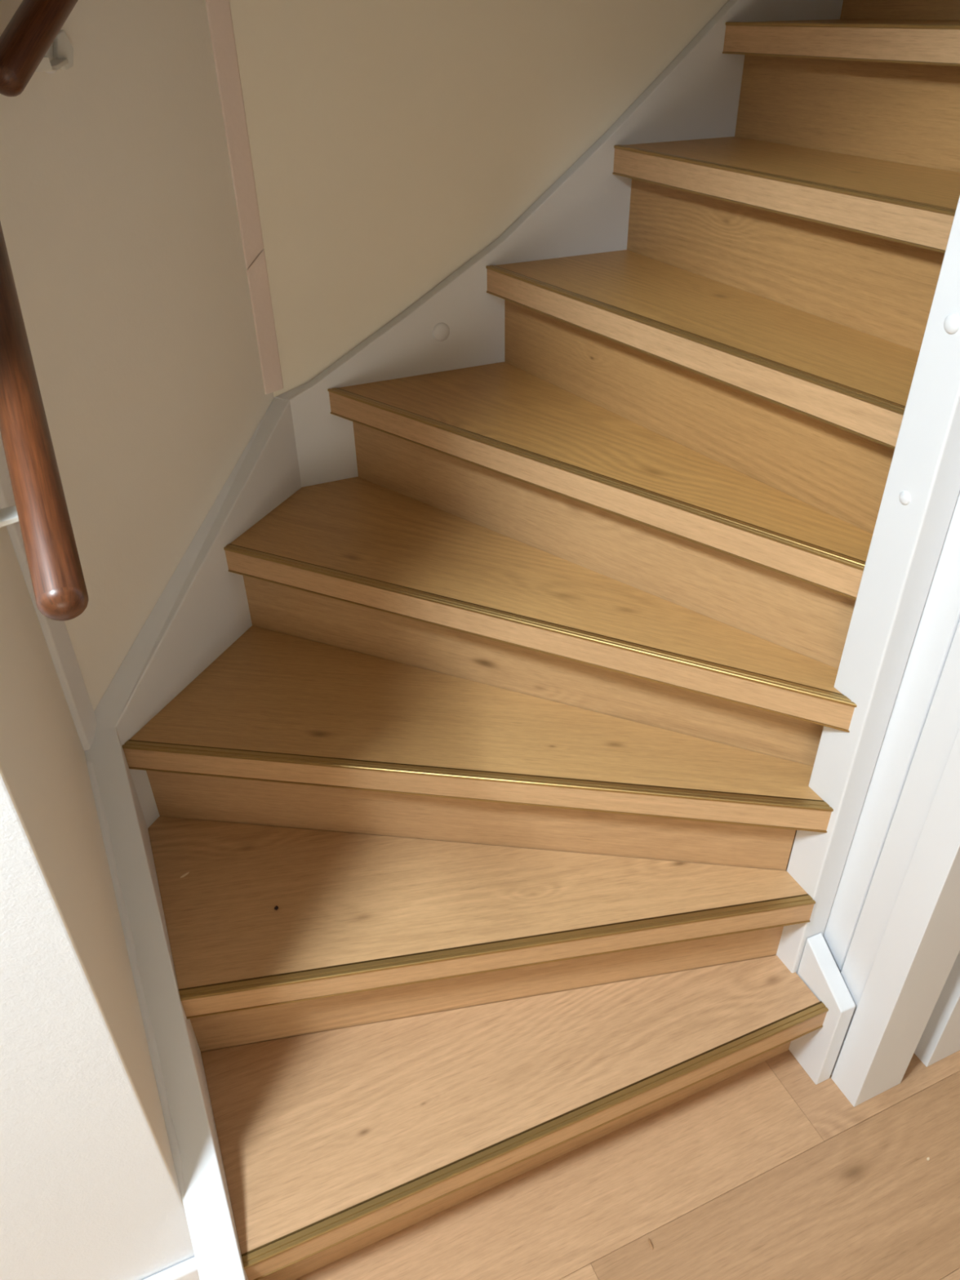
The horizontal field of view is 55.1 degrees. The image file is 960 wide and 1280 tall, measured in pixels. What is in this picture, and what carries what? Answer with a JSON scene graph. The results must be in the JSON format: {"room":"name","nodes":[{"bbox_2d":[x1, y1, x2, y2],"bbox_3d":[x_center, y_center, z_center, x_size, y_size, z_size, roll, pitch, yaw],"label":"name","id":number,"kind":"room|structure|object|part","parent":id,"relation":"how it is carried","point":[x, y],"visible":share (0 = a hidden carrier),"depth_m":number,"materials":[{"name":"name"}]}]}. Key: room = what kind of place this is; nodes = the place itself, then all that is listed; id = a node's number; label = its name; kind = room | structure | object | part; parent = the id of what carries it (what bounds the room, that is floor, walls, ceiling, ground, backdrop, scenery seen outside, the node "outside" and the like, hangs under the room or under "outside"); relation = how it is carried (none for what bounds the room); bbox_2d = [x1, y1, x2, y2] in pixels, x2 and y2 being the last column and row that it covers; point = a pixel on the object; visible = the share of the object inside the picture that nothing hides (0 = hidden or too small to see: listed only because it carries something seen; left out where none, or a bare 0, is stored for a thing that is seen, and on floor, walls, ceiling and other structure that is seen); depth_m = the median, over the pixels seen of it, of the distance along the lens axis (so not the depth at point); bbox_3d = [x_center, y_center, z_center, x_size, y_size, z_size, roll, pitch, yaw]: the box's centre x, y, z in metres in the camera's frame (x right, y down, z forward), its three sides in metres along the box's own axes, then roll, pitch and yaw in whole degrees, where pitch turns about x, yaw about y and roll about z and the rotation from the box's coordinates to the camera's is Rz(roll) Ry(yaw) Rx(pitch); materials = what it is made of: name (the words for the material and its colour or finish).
{"room":"home staircase","nodes":[
{"label":"home staircase","id":0,"kind":"room"},
{"bbox_2d":[0,525,194,1279],"bbox_3d":[-1.249,-0.454,0.332,1.564,3.545,0.585,-15,37,-19],"label":"wall","id":1,"kind":"structure","parent":0,"point":[90,1188],"depth_m":1.06,"materials":[{"name":"paint"}]},
{"bbox_2d":[0,222,88,621],"bbox_3d":[-0.444,-0.293,0.762,0.109,0.387,0.599,-15,37,-19],"label":"handrail","id":2,"kind":"object","parent":1,"relation":"attached to","point":[41,510],"visible":1,"depth_m":0.67,"materials":[{"name":"brown wood"}]},
{"bbox_2d":[0,431,96,751],"bbox_3d":[-0.639,-0.648,0.907,0.024,1.963,0.056,-1,35,0],"label":"batten","id":3,"kind":"object","parent":1,"relation":"attached to","point":[55,633],"visible":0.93,"depth_m":1.35,"materials":[{"name":"white paint"}]},
{"bbox_2d":[143,1256,199,1279],"bbox_3d":[-1.102,1.102,1.071,1.562,0.118,0.018,-15,37,-19],"label":"baseboard","id":4,"kind":"structure","parent":1,"relation":"attached to","point":[187,1269],"depth_m":1.28,"materials":[{"name":"white paint"}]},
{"bbox_2d":[0,0,274,711],"bbox_3d":[-0.636,-1.425,0.816,0.234,4.571,0.702,12,37,18],"label":"wall","id":5,"kind":"structure","parent":0,"point":[119,220],"depth_m":1.38,"materials":[{"name":"paint"}]},
{"bbox_2d":[0,0,78,97],"bbox_3d":[-0.466,-0.910,1.128,0.090,0.387,0.529,12,37,18],"label":"handrail","id":6,"kind":"object","parent":5,"relation":"attached to","point":[26,39],"visible":1,"depth_m":1.04,"materials":[{"name":"brown wood"}]},
{"bbox_3d":[-0.530,-0.750,1.171,0.008,0.043,0.032,12,37,18],"label":"wall plate","id":7,"kind":"part","parent":6,"relation":"part of","materials":[{"name":"grey paint"}]},
{"bbox_2d":[205,0,283,394],"bbox_3d":[-0.406,-1.136,1.296,0.011,1.609,0.044,26,43,33],"label":"strip","id":8,"kind":"object","parent":5,"relation":"attached to","point":[219,11],"visible":1,"depth_m":1.55,"materials":[{"name":"paint"}]},
{"bbox_2d":[229,0,728,397],"bbox_3d":[0.749,-1.930,1.508,2.812,4.571,0.201,-15,37,-19],"label":"wall","id":9,"kind":"structure","parent":0,"point":[393,143],"depth_m":1.65,"materials":[{"name":"beige paint"}]},
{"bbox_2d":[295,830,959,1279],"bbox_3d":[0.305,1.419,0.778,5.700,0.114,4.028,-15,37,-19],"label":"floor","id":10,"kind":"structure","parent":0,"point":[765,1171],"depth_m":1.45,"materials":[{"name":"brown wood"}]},
{"bbox_2d":[84,0,959,1279],"bbox_3d":[0.296,-0.533,1.279,1.913,2.527,1.223,-15,37,-19],"label":"staircase","id":11,"kind":"structure","parent":10,"relation":"on","point":[517,654],"depth_m":1.48,"materials":[{"name":"brown wood"}]},
{"bbox_3d":[0.524,-0.338,0.990,0.049,2.527,0.066,-15,37,-19],"label":"newel post","id":12,"kind":"part","parent":11,"relation":"part of","materials":[{"name":"white paint"}]},
{"bbox_2d":[648,1238,653,1249],"bbox_3d":[0.259,0.918,1.399,0.004,0.005,0.016,-9,35,-11],"label":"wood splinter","id":13,"kind":"object","parent":10,"relation":"on","point":[649,1241],"visible":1,"depth_m":1.40,"materials":[{"name":"brown wood"}]},
{"bbox_2d":[822,490,959,973],"bbox_3d":[1.532,-0.995,1.028,2.135,3.534,0.090,-15,37,-19],"label":"wall","id":14,"kind":"structure","parent":0,"point":[940,619],"depth_m":1.27,"materials":[{"name":"white paint"}]},
{"bbox_2d":[831,620,959,1106],"bbox_3d":[0.644,-0.298,0.896,0.104,2.565,0.106,-15,37,-19],"label":"door frame","id":15,"kind":"structure","parent":14,"relation":"attached to","point":[904,947],"depth_m":1.35,"materials":[{"name":"white paint"}]},
{"bbox_2d":[914,951,959,1066],"bbox_3d":[0.834,-0.350,0.966,0.190,2.565,0.106,-15,37,-19],"label":"door frame","id":16,"kind":"structure","parent":14,"relation":"attached to","point":[940,1039],"depth_m":1.57,"materials":[{"name":"white paint"}]}
]}

